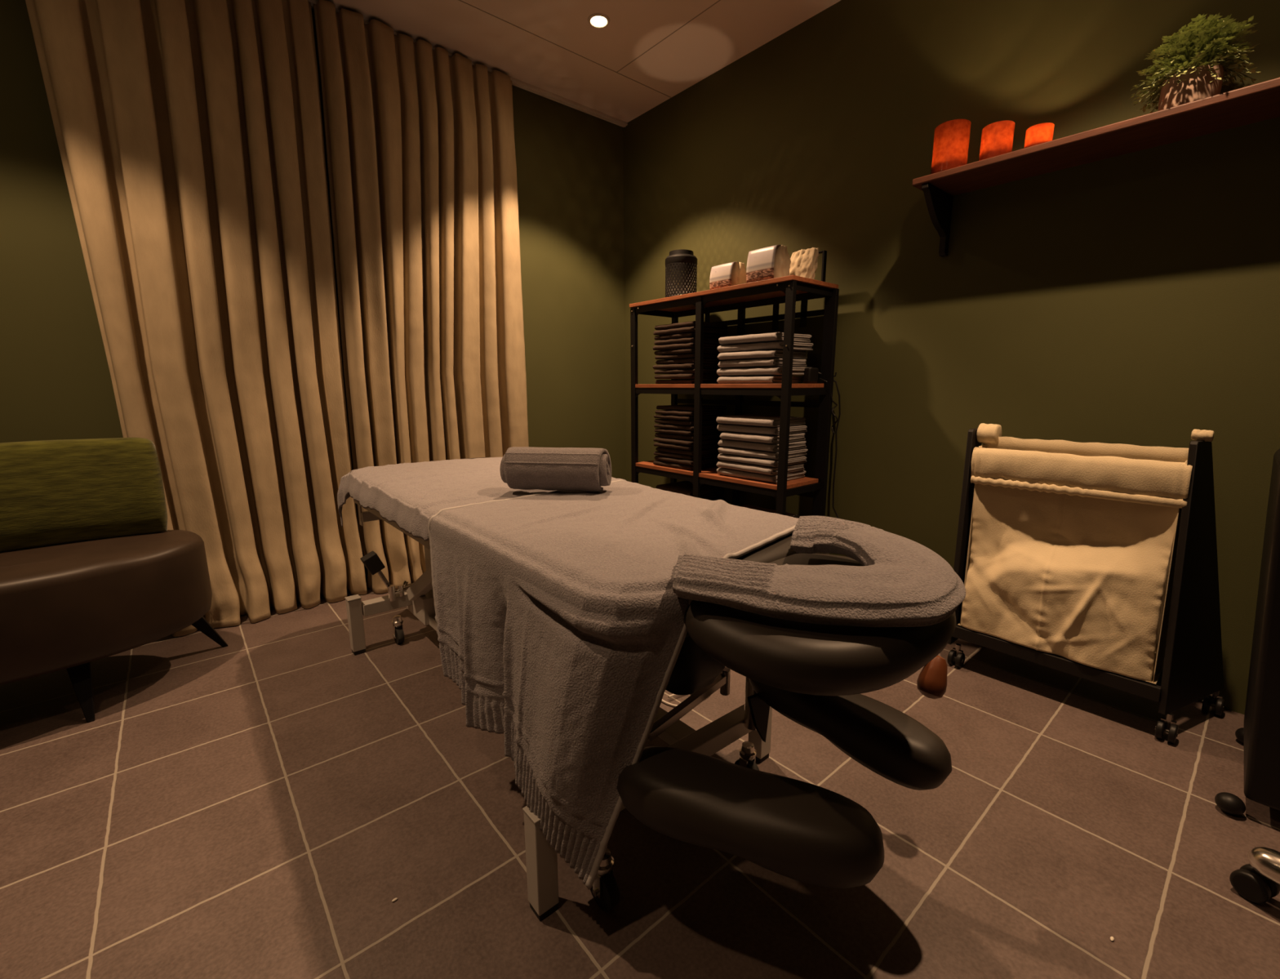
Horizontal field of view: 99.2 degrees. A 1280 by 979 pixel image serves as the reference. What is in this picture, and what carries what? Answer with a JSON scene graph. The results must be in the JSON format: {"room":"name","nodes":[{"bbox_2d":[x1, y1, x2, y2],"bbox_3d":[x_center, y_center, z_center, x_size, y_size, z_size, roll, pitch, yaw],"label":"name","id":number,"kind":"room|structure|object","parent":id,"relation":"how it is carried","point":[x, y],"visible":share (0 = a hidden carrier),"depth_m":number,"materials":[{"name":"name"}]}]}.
{"room":"spa","nodes":[
{"label":"spa","id":0,"kind":"room"},
{"bbox_2d":[0,0,626,582],"bbox_3d":[-1.678,-0.716,2.233,4.070,2.475,0.100,-9,14,-40],"label":"wall","id":1,"kind":"structure","parent":0,"point":[55,381],"depth_m":2.85,"materials":[{"name":"paint"}]},
{"bbox_2d":[307,0,627,127],"bbox_3d":[-1.044,-2.009,2.440,2.520,0.018,0.041,-9,14,-40],"label":"trim","id":2,"kind":"structure","parent":1,"relation":"attached to","point":[516,82],"depth_m":2.92,"materials":[{"name":"white metal"}]},
{"bbox_2d":[25,0,367,636],"bbox_3d":[-1.575,-0.682,2.093,0.820,2.454,0.170,-9,14,-40],"label":"curtain","id":3,"kind":"object","parent":2,"relation":"hanging from","point":[189,133],"visible":0.96,"depth_m":2.08,"materials":[{"name":"fabric"}]},
{"bbox_2d":[313,0,528,593],"bbox_3d":[-0.928,-0.787,2.627,0.920,2.454,0.182,-9,14,-40],"label":"curtain","id":4,"kind":"object","parent":2,"relation":"hanging from","point":[420,140],"visible":0.81,"depth_m":2.53,"materials":[{"name":"fabric"}]},
{"bbox_2d":[315,0,840,122],"bbox_3d":[-0.181,-1.668,0.337,4.170,0.100,4.610,-9,14,-40],"label":"ceiling","id":5,"kind":"structure","parent":0,"point":[729,30],"depth_m":2.42,"materials":[{"name":"paint"}]},
{"bbox_2d":[458,0,720,97],"bbox_3d":[-0.046,-1.589,0.191,3.970,0.002,3.994,-9,14,-40],"label":"trim","id":6,"kind":"structure","parent":5,"relation":"attached to","point":[459,0],"depth_m":2.46,"materials":[{"name":"beige"}]},
{"bbox_2d":[587,13,609,28],"bbox_3d":[-0.175,-1.995,2.321,0.096,0.006,0.096,-9,14,-40],"label":"recessed light","id":7,"kind":"object","parent":5,"relation":"in","point":[598,20],"visible":1,"depth_m":2.32,"materials":[{"name":"white metal"}]},
{"bbox_2d":[0,582,1279,978],"bbox_3d":[-0.172,0.861,0.822,4.170,0.100,4.610,-9,14,-40],"label":"floor","id":8,"kind":"structure","parent":0,"point":[260,805],"depth_m":1.15,"materials":[{"name":"tile"}]},
{"bbox_2d":[0,437,227,722],"bbox_3d":[-1.901,0.273,1.565,1.071,0.786,0.570,-9,14,-40],"label":"sofa","id":9,"kind":"object","parent":8,"relation":"on","point":[91,567],"visible":1,"depth_m":1.66,"materials":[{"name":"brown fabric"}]},
{"bbox_2d":[344,457,956,920],"bbox_3d":[-0.249,0.341,1.578,0.768,0.637,2.054,-9,14,-40],"label":"massage table","id":10,"kind":"object","parent":8,"relation":"on","point":[816,676],"visible":0.56,"depth_m":0.83,"materials":[{"name":"black leather"}]},
{"bbox_2d":[337,457,648,541],"bbox_3d":[-0.580,0.052,1.901,0.675,0.227,1.100,-9,14,-40],"label":"sheet","id":11,"kind":"object","parent":10,"relation":"on","point":[407,495],"visible":0.61,"depth_m":1.70,"materials":[{"name":"white fabric"}]},
{"bbox_2d":[427,480,798,889],"bbox_3d":[-0.045,0.313,1.288,0.722,0.546,0.783,-9,14,-40],"label":"blanket","id":12,"kind":"object","parent":10,"relation":"hanging from","point":[562,631],"visible":0.94,"depth_m":0.96,"materials":[{"name":"grey fabric"}]},
{"bbox_2d":[499,446,611,491],"bbox_3d":[-0.237,-0.057,1.551,0.306,0.125,0.122,2,11,9],"label":"rolled towel","id":13,"kind":"object","parent":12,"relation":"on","point":[524,468],"visible":1,"depth_m":1.50,"materials":[{"name":"grey fabric"}]},
{"bbox_2d":[617,746,884,888],"bbox_3d":[0.154,0.493,0.839,0.407,0.090,0.135,4,12,23],"label":"cushion","id":14,"kind":"object","parent":10,"relation":"on","point":[799,830],"depth_m":0.79,"materials":[{"name":"black leather"}]},
{"bbox_2d":[672,515,965,626],"bbox_3d":[0.278,0.118,0.849,0.444,0.083,0.361,-7,13,-31],"label":"cover","id":15,"kind":"object","parent":10,"relation":"on","point":[900,581],"visible":1,"depth_m":0.77,"materials":[{"name":"grey fabric"}]},
{"bbox_2d":[683,553,956,695],"bbox_3d":[0.290,0.206,0.895,0.456,0.092,0.372,-9,14,-40],"label":"cushion","id":16,"kind":"object","parent":10,"relation":"on","point":[791,655],"depth_m":0.72,"materials":[{"name":"black leather"}]},
{"bbox_2d":[749,678,951,790],"bbox_3d":[0.389,0.444,1.090,0.119,0.090,0.442,-8,13,-35],"label":"cushion","id":17,"kind":"object","parent":10,"relation":"on","point":[879,736],"depth_m":0.98,"materials":[{"name":"black leather"}]},
{"bbox_2d":[661,693,677,706],"bbox_3d":[0.101,0.619,1.769,0.266,0.015,0.231,8,13,35],"label":"power cable","id":18,"kind":"object","parent":8,"relation":"on","point":[672,695],"visible":0.06,"depth_m":1.65,"materials":[{"name":"beige plastic"}]},
{"bbox_2d":[629,275,839,515],"bbox_3d":[0.408,-0.246,2.700,0.363,1.362,0.998,-9,14,-40],"label":"shelving unit","id":19,"kind":"object","parent":8,"relation":"on","point":[788,290],"visible":0.74,"depth_m":2.46,"materials":[{"name":"black metal"}]},
{"bbox_2d":[664,248,697,297],"bbox_3d":[0.207,-1.071,2.753,0.164,0.239,0.164,3,11,16],"label":"lantern","id":20,"kind":"object","parent":19,"relation":"on","point":[684,260],"visible":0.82,"depth_m":2.69,"materials":[{"name":"black metal"}]},
{"bbox_2d":[653,459,717,470],"bbox_3d":[0.253,-0.139,2.858,0.249,0.023,0.276,-9,14,-40],"label":"folded towel","id":21,"kind":"object","parent":19,"relation":"on","point":[658,462],"visible":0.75,"depth_m":2.77,"materials":[{"name":"brown fabric"}]},
{"bbox_2d":[653,455,723,465],"bbox_3d":[0.258,-0.162,2.843,0.249,0.023,0.285,-9,14,-38],"label":"folded towel","id":22,"kind":"object","parent":21,"relation":"on","point":[713,460],"visible":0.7,"depth_m":2.75,"materials":[{"name":"brown fabric"}]},
{"bbox_2d":[653,450,720,460],"bbox_3d":[0.253,-0.187,2.846,0.248,0.021,0.277,-10,15,-41],"label":"folded towel","id":23,"kind":"object","parent":22,"relation":"on","point":[657,453],"visible":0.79,"depth_m":2.76,"materials":[{"name":"fabric"}]},
{"bbox_2d":[655,446,719,455],"bbox_3d":[0.264,-0.209,2.832,0.252,0.022,0.274,-9,14,-39],"label":"folded towel","id":24,"kind":"object","parent":23,"relation":"on","point":[709,451],"visible":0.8,"depth_m":2.74,"materials":[{"name":"brown fabric"}]},
{"bbox_2d":[653,441,722,450],"bbox_3d":[0.251,-0.233,2.832,0.253,0.022,0.265,-10,14,-41],"label":"folded towel","id":25,"kind":"object","parent":24,"relation":"on","point":[659,443],"visible":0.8,"depth_m":2.75,"materials":[{"name":"brown fabric"}]},
{"bbox_2d":[653,437,722,445],"bbox_3d":[0.250,-0.257,2.824,0.246,0.021,0.278,-9,14,-39],"label":"folded towel","id":26,"kind":"object","parent":25,"relation":"on","point":[689,442],"visible":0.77,"depth_m":2.74,"materials":[{"name":"brown fabric"}]},
{"bbox_2d":[654,432,720,440],"bbox_3d":[0.260,-0.282,2.829,0.249,0.022,0.274,-9,14,-40],"label":"folded towel","id":27,"kind":"object","parent":26,"relation":"on","point":[711,436],"visible":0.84,"depth_m":2.74,"materials":[{"name":"brown fabric"}]},
{"bbox_2d":[654,427,724,435],"bbox_3d":[0.254,-0.306,2.822,0.250,0.022,0.264,-9,14,-39],"label":"folded towel","id":28,"kind":"object","parent":27,"relation":"on","point":[657,429],"visible":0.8,"depth_m":2.74,"materials":[{"name":"brown fabric"}]},
{"bbox_2d":[653,422,718,431],"bbox_3d":[0.257,-0.329,2.816,0.253,0.022,0.281,-10,14,-40],"label":"folded towel","id":29,"kind":"object","parent":28,"relation":"on","point":[713,426],"visible":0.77,"depth_m":2.73,"materials":[{"name":"brown fabric"}]},
{"bbox_2d":[654,418,719,425],"bbox_3d":[0.253,-0.354,2.813,0.252,0.022,0.266,-9,14,-40],"label":"folded towel","id":30,"kind":"object","parent":29,"relation":"on","point":[711,421],"visible":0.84,"depth_m":2.73,"materials":[{"name":"brown fabric"}]},
{"bbox_2d":[653,413,722,420],"bbox_3d":[0.248,-0.376,2.807,0.250,0.020,0.260,-9,14,-39],"label":"folded towel","id":31,"kind":"object","parent":30,"relation":"on","point":[661,415],"visible":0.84,"depth_m":2.72,"materials":[{"name":"brown fabric"}]},
{"bbox_2d":[655,409,724,415],"bbox_3d":[0.253,-0.397,2.794,0.246,0.022,0.262,-9,14,-40],"label":"folded towel","id":32,"kind":"object","parent":31,"relation":"on","point":[677,412],"visible":0.85,"depth_m":2.71,"materials":[{"name":"brown fabric"}]},
{"bbox_2d":[656,404,726,410],"bbox_3d":[0.263,-0.420,2.793,0.247,0.020,0.270,-9,14,-39],"label":"folded towel","id":33,"kind":"object","parent":32,"relation":"on","point":[680,407],"visible":0.91,"depth_m":2.72,"materials":[{"name":"brown fabric"}]},
{"bbox_2d":[655,379,718,383],"bbox_3d":[0.256,-0.550,2.777,0.247,0.022,0.270,-9,14,-38],"label":"folded towel","id":34,"kind":"object","parent":19,"relation":"on","point":[657,381],"visible":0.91,"depth_m":2.69,"materials":[{"name":"brown fabric"}]},
{"bbox_2d":[654,373,724,378],"bbox_3d":[0.254,-0.572,2.763,0.253,0.023,0.262,-9,14,-38],"label":"folded towel","id":35,"kind":"object","parent":34,"relation":"on","point":[671,375],"visible":0.88,"depth_m":2.67,"materials":[{"name":"fabric"}]},
{"bbox_2d":[654,368,716,373],"bbox_3d":[0.257,-0.597,2.761,0.252,0.020,0.282,-10,15,-41],"label":"folded towel","id":36,"kind":"object","parent":35,"relation":"on","point":[675,371],"visible":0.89,"depth_m":2.67,"materials":[{"name":"fabric"}]},
{"bbox_2d":[653,363,725,369],"bbox_3d":[0.250,-0.621,2.761,0.253,0.023,0.285,-9,14,-39],"label":"folded towel","id":37,"kind":"object","parent":36,"relation":"on","point":[687,366],"visible":0.82,"depth_m":2.67,"materials":[{"name":"brown fabric"}]},
{"bbox_2d":[655,358,725,364],"bbox_3d":[0.260,-0.645,2.755,0.249,0.022,0.277,-10,14,-40],"label":"folded towel","id":38,"kind":"object","parent":37,"relation":"on","point":[706,361],"visible":0.78,"depth_m":2.67,"materials":[{"name":"brown fabric"}]},
{"bbox_2d":[654,353,718,359],"bbox_3d":[0.257,-0.668,2.750,0.252,0.020,0.265,-10,14,-41],"label":"folded towel","id":39,"kind":"object","parent":38,"relation":"on","point":[684,356],"visible":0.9,"depth_m":2.66,"materials":[{"name":"fabric"}]},
{"bbox_2d":[653,347,720,355],"bbox_3d":[0.249,-0.690,2.742,0.245,0.022,0.270,-9,14,-39],"label":"folded towel","id":40,"kind":"object","parent":39,"relation":"on","point":[706,351],"visible":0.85,"depth_m":2.66,"materials":[{"name":"fabric"}]},
{"bbox_2d":[653,342,725,350],"bbox_3d":[0.248,-0.714,2.739,0.252,0.023,0.281,-9,14,-40],"label":"folded towel","id":41,"kind":"object","parent":40,"relation":"on","point":[687,345],"visible":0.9,"depth_m":2.65,"materials":[{"name":"brown fabric"}]},
{"bbox_2d":[653,337,720,345],"bbox_3d":[0.253,-0.739,2.732,0.248,0.023,0.276,-9,14,-39],"label":"folded towel","id":42,"kind":"object","parent":41,"relation":"on","point":[692,340],"visible":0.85,"depth_m":2.65,"materials":[{"name":"fabric"}]},
{"bbox_2d":[653,332,725,340],"bbox_3d":[0.252,-0.763,2.733,0.250,0.020,0.265,-9,14,-38],"label":"folded towel","id":43,"kind":"object","parent":42,"relation":"on","point":[688,335],"visible":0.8,"depth_m":2.65,"materials":[{"name":"brown fabric"}]},
{"bbox_2d":[653,326,728,335],"bbox_3d":[0.253,-0.785,2.722,0.254,0.023,0.283,-9,14,-39],"label":"folded towel","id":44,"kind":"object","parent":43,"relation":"on","point":[691,329],"visible":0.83,"depth_m":2.64,"materials":[{"name":"brown fabric"}]},
{"bbox_2d":[654,320,728,330],"bbox_3d":[0.253,-0.811,2.719,0.251,0.023,0.272,-9,14,-39],"label":"folded towel","id":45,"kind":"object","parent":44,"relation":"on","point":[686,324],"visible":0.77,"depth_m":2.64,"materials":[{"name":"brown fabric"}]},
{"bbox_2d":[709,262,746,289],"bbox_3d":[0.396,-0.946,2.429,0.120,0.112,0.165,-9,14,-40],"label":"pouch","id":46,"kind":"object","parent":19,"relation":"on","point":[732,273],"visible":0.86,"depth_m":2.38,"materials":[{"name":"beige"}]},
{"bbox_2d":[716,375,803,383],"bbox_3d":[0.541,-0.490,2.437,0.249,0.031,0.304,-9,14,-40],"label":"folded towel","id":47,"kind":"object","parent":19,"relation":"on","point":[757,379],"visible":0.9,"depth_m":2.35,"materials":[{"name":"white fabric"}]},
{"bbox_2d":[716,366,805,376],"bbox_3d":[0.550,-0.524,2.426,0.251,0.033,0.340,-9,14,-39],"label":"folded towel","id":48,"kind":"object","parent":47,"relation":"on","point":[772,371],"visible":0.91,"depth_m":2.33,"materials":[{"name":"white fabric"}]},
{"bbox_2d":[717,358,806,368],"bbox_3d":[0.544,-0.560,2.425,0.248,0.032,0.304,-9,14,-39],"label":"folded towel","id":49,"kind":"object","parent":48,"relation":"on","point":[760,362],"visible":0.89,"depth_m":2.34,"materials":[{"name":"white fabric"}]},
{"bbox_2d":[717,349,807,359],"bbox_3d":[0.542,-0.593,2.414,0.253,0.030,0.306,-10,14,-41],"label":"folded towel","id":50,"kind":"object","parent":49,"relation":"on","point":[777,353],"visible":0.86,"depth_m":2.33,"materials":[{"name":"white fabric"}]},
{"bbox_2d":[717,341,813,352],"bbox_3d":[0.550,-0.626,2.411,0.249,0.031,0.338,-10,14,-41],"label":"folded towel","id":51,"kind":"object","parent":50,"relation":"on","point":[797,346],"visible":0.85,"depth_m":2.32,"materials":[{"name":"white fabric"}]},
{"bbox_2d":[718,332,811,344],"bbox_3d":[0.544,-0.659,2.395,0.249,0.032,0.320,-9,14,-38],"label":"folded towel","id":52,"kind":"object","parent":51,"relation":"on","point":[775,336],"visible":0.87,"depth_m":2.31,"materials":[{"name":"white fabric"}]},
{"bbox_2d":[716,467,805,483],"bbox_3d":[0.556,-0.079,2.519,0.253,0.031,0.324,-9,14,-40],"label":"folded towel","id":53,"kind":"object","parent":19,"relation":"on","point":[729,472],"visible":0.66,"depth_m":2.43,"materials":[{"name":"white fabric"}]},
{"bbox_2d":[715,460,804,475],"bbox_3d":[0.552,-0.111,2.502,0.250,0.033,0.316,-9,14,-38],"label":"folded towel","id":54,"kind":"object","parent":53,"relation":"on","point":[770,470],"visible":0.72,"depth_m":2.41,"materials":[{"name":"white fabric"}]},
{"bbox_2d":[717,453,806,466],"bbox_3d":[0.556,-0.145,2.496,0.253,0.029,0.321,-9,14,-39],"label":"folded towel","id":55,"kind":"object","parent":54,"relation":"on","point":[743,459],"visible":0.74,"depth_m":2.40,"materials":[{"name":"white fabric"}]},
{"bbox_2d":[717,446,808,459],"bbox_3d":[0.558,-0.176,2.492,0.252,0.029,0.322,-10,14,-41],"label":"folded towel","id":56,"kind":"object","parent":55,"relation":"on","point":[726,450],"visible":0.75,"depth_m":2.41,"materials":[{"name":"white fabric"}]},
{"bbox_2d":[717,439,806,452],"bbox_3d":[0.557,-0.209,2.489,0.250,0.032,0.316,-9,14,-38],"label":"folded towel","id":57,"kind":"object","parent":56,"relation":"on","point":[774,447],"visible":0.75,"depth_m":2.40,"materials":[{"name":"grey fabric"}]},
{"bbox_2d":[720,431,805,443],"bbox_3d":[0.556,-0.242,2.472,0.253,0.033,0.294,-9,14,-39],"label":"folded towel","id":58,"kind":"object","parent":57,"relation":"on","point":[767,438],"visible":0.69,"depth_m":2.39,"materials":[{"name":"white fabric"}]},
{"bbox_2d":[716,423,807,435],"bbox_3d":[0.553,-0.280,2.482,0.255,0.032,0.322,-10,14,-40],"label":"folded towel","id":59,"kind":"object","parent":58,"relation":"on","point":[721,427],"visible":0.73,"depth_m":2.39,"materials":[{"name":"grey fabric"}]},
{"bbox_2d":[715,414,805,426],"bbox_3d":[0.545,-0.314,2.470,0.253,0.034,0.317,-9,14,-40],"label":"folded towel","id":60,"kind":"object","parent":59,"relation":"on","point":[746,420],"visible":0.94,"depth_m":2.40,"materials":[{"name":"white fabric"}]},
{"bbox_2d":[746,244,791,283],"bbox_3d":[0.527,-0.922,2.240,0.114,0.135,0.176,-9,14,-40],"label":"pouch","id":61,"kind":"object","parent":19,"relation":"on","point":[773,261],"visible":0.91,"depth_m":2.19,"materials":[{"name":"beige"}]},
{"bbox_2d":[789,247,818,279],"bbox_3d":[0.668,-0.923,2.257,0.071,0.130,0.151,-9,14,-40],"label":"candle holder","id":62,"kind":"object","parent":19,"relation":"on","point":[804,263],"visible":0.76,"depth_m":2.22,"materials":[{"name":"beige stone"}]},
{"bbox_2d":[790,250,826,281],"bbox_3d":[0.719,-0.942,2.348,0.020,0.135,0.173,-9,14,-40],"label":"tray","id":63,"kind":"object","parent":19,"relation":"on","point":[824,252],"visible":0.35,"depth_m":2.28,"materials":[{"name":"black metal"}]},
{"bbox_2d":[802,367,840,518],"bbox_3d":[0.833,-0.048,2.437,0.254,0.970,0.083,1,11,8],"label":"power cord","id":64,"kind":"object","parent":19,"relation":"on","point":[811,374],"visible":0.91,"depth_m":2.37,"materials":[{"name":"black plastic"}]},
{"bbox_3d":[0.554,0.329,2.597,0.250,0.031,0.312,-9,14,-40],"label":"folded towel","id":65,"kind":"object","parent":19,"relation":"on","visible":0},
{"bbox_3d":[0.551,0.294,2.592,0.249,0.033,0.312,-10,15,-41],"label":"folded towel","id":66,"kind":"object","parent":65,"relation":"on","visible":0},
{"bbox_3d":[0.554,0.261,2.574,0.253,0.033,0.319,-10,14,-41],"label":"folded towel","id":67,"kind":"object","parent":66,"relation":"on","visible":0},
{"bbox_3d":[0.554,0.225,2.572,0.254,0.032,0.316,-9,14,-40],"label":"folded towel","id":68,"kind":"object","parent":67,"relation":"on","visible":0},
{"bbox_3d":[0.557,0.192,2.558,0.254,0.032,0.301,-9,14,-39],"label":"folded towel","id":69,"kind":"object","parent":68,"relation":"on","visible":0},
{"bbox_3d":[0.546,0.158,2.555,0.250,0.031,0.308,-9,14,-39],"label":"folded towel","id":70,"kind":"object","parent":69,"relation":"on","visible":0},
{"bbox_2d":[740,504,799,518],"bbox_3d":[0.549,0.124,2.544,0.250,0.033,0.302,-9,14,-39],"label":"folded towel","id":71,"kind":"object","parent":70,"relation":"on","point":[753,507],"visible":0.12,"depth_m":2.61,"materials":[{"name":"brown fabric"}]},
{"bbox_3d":[0.267,0.271,2.923,0.250,0.025,0.268,-9,14,-38],"label":"folded towel","id":72,"kind":"object","parent":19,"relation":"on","visible":0},
{"bbox_3d":[0.253,0.242,2.927,0.246,0.025,0.264,-10,14,-41],"label":"folded towel","id":73,"kind":"object","parent":72,"relation":"on","visible":0},
{"bbox_3d":[0.263,0.218,2.913,0.249,0.024,0.265,-9,14,-39],"label":"folded towel","id":74,"kind":"object","parent":73,"relation":"on","visible":0},
{"bbox_3d":[0.259,0.194,2.901,0.248,0.023,0.276,-9,14,-40],"label":"folded towel","id":75,"kind":"object","parent":74,"relation":"on","visible":0},
{"bbox_3d":[0.263,0.169,2.900,0.247,0.022,0.262,-9,14,-39],"label":"folded towel","id":76,"kind":"object","parent":75,"relation":"on","visible":0},
{"bbox_3d":[0.256,0.142,2.902,0.248,0.024,0.277,-9,14,-39],"label":"folded towel","id":77,"kind":"object","parent":76,"relation":"on","visible":0},
{"bbox_3d":[0.268,0.117,2.895,0.249,0.024,0.262,-10,14,-40],"label":"folded towel","id":78,"kind":"object","parent":77,"relation":"on","visible":0},
{"bbox_3d":[0.266,0.092,2.884,0.252,0.023,0.267,-9,14,-39],"label":"folded towel","id":79,"kind":"object","parent":78,"relation":"on","visible":0},
{"bbox_3d":[0.245,0.066,2.890,0.250,0.021,0.272,-10,14,-41],"label":"folded towel","id":80,"kind":"object","parent":79,"relation":"on","visible":0},
{"bbox_2d":[706,495,724,500],"bbox_3d":[0.268,0.042,2.878,0.248,0.023,0.265,-9,14,-38],"label":"folded towel","id":81,"kind":"object","parent":80,"relation":"on","point":[721,497],"visible":0.03,"depth_m":2.83,"materials":[{"name":"white fabric"}]},
{"bbox_3d":[0.269,0.015,2.880,0.252,0.025,0.263,-9,14,-40],"label":"folded towel","id":82,"kind":"object","parent":81,"relation":"on","visible":0},
{"bbox_2d":[655,480,724,496],"bbox_3d":[0.263,-0.010,2.870,0.254,0.023,0.265,-9,14,-38],"label":"folded towel","id":83,"kind":"object","parent":82,"relation":"on","point":[686,487],"visible":0.82,"depth_m":2.82,"materials":[{"name":"brown fabric"}]},
{"bbox_2d":[946,422,1224,743],"bbox_3d":[1.367,0.219,1.669,0.325,0.832,0.674,-9,14,-40],"label":"laundry hamper","id":84,"kind":"object","parent":8,"relation":"on","point":[1097,562],"visible":1,"depth_m":1.57,"materials":[{"name":"beige fabric"}]},
{"bbox_2d":[1214,448,1279,814],"bbox_3d":[1.634,0.346,1.084,0.428,0.800,0.602,-9,14,-40],"label":"stand","id":85,"kind":"object","parent":8,"relation":"on","point":[1260,735],"visible":1,"depth_m":1.17,"materials":[{"name":"black plastic"}]},
{"bbox_2d":[1229,846,1279,903],"bbox_3d":[1.288,0.566,0.699,0.627,0.517,0.671,-9,14,-40],"label":"stool","id":86,"kind":"object","parent":8,"relation":"on","point":[1258,881],"visible":1,"depth_m":1.00,"materials":[{"name":"silver metal"}]},
{"bbox_2d":[622,0,1279,714],"bbox_3d":[1.371,-0.657,1.876,0.100,2.475,4.610,-9,14,-40],"label":"wall","id":87,"kind":"structure","parent":0,"point":[1133,298],"depth_m":1.93,"materials":[{"name":"paint"}]},
{"bbox_2d":[911,77,1279,257],"bbox_3d":[1.656,-0.835,1.244,0.224,0.228,1.947,-9,14,-40],"label":"wall shelf","id":88,"kind":"object","parent":87,"relation":"attached to","point":[1258,102],"visible":1,"depth_m":1.56,"materials":[{"name":"brown wood"}]},
{"bbox_2d":[930,119,971,173],"bbox_3d":[1.047,-1.141,1.838,0.106,0.152,0.106,-9,14,-40],"label":"candle holder","id":89,"kind":"object","parent":88,"relation":"on","point":[952,137],"visible":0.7,"depth_m":1.80,"materials":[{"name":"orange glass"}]},
{"bbox_2d":[978,120,1014,160],"bbox_3d":[1.137,-1.099,1.739,0.088,0.106,0.088,-9,14,-40],"label":"candle holder","id":90,"kind":"object","parent":88,"relation":"on","point":[997,138],"visible":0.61,"depth_m":1.70,"materials":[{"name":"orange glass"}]},
{"bbox_2d":[1023,122,1054,148],"bbox_3d":[1.212,-1.063,1.657,0.070,0.066,0.070,-9,14,-40],"label":"candle holder","id":91,"kind":"object","parent":88,"relation":"on","point":[1041,133],"visible":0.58,"depth_m":1.63,"materials":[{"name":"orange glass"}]},
{"bbox_2d":[1129,13,1261,113],"bbox_3d":[1.433,-1.088,1.400,0.248,0.210,0.246,-3,11,-14],"label":"potted plant","id":92,"kind":"object","parent":88,"relation":"on","point":[1195,68],"visible":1,"depth_m":1.37,"materials":[{"name":"green plant"}]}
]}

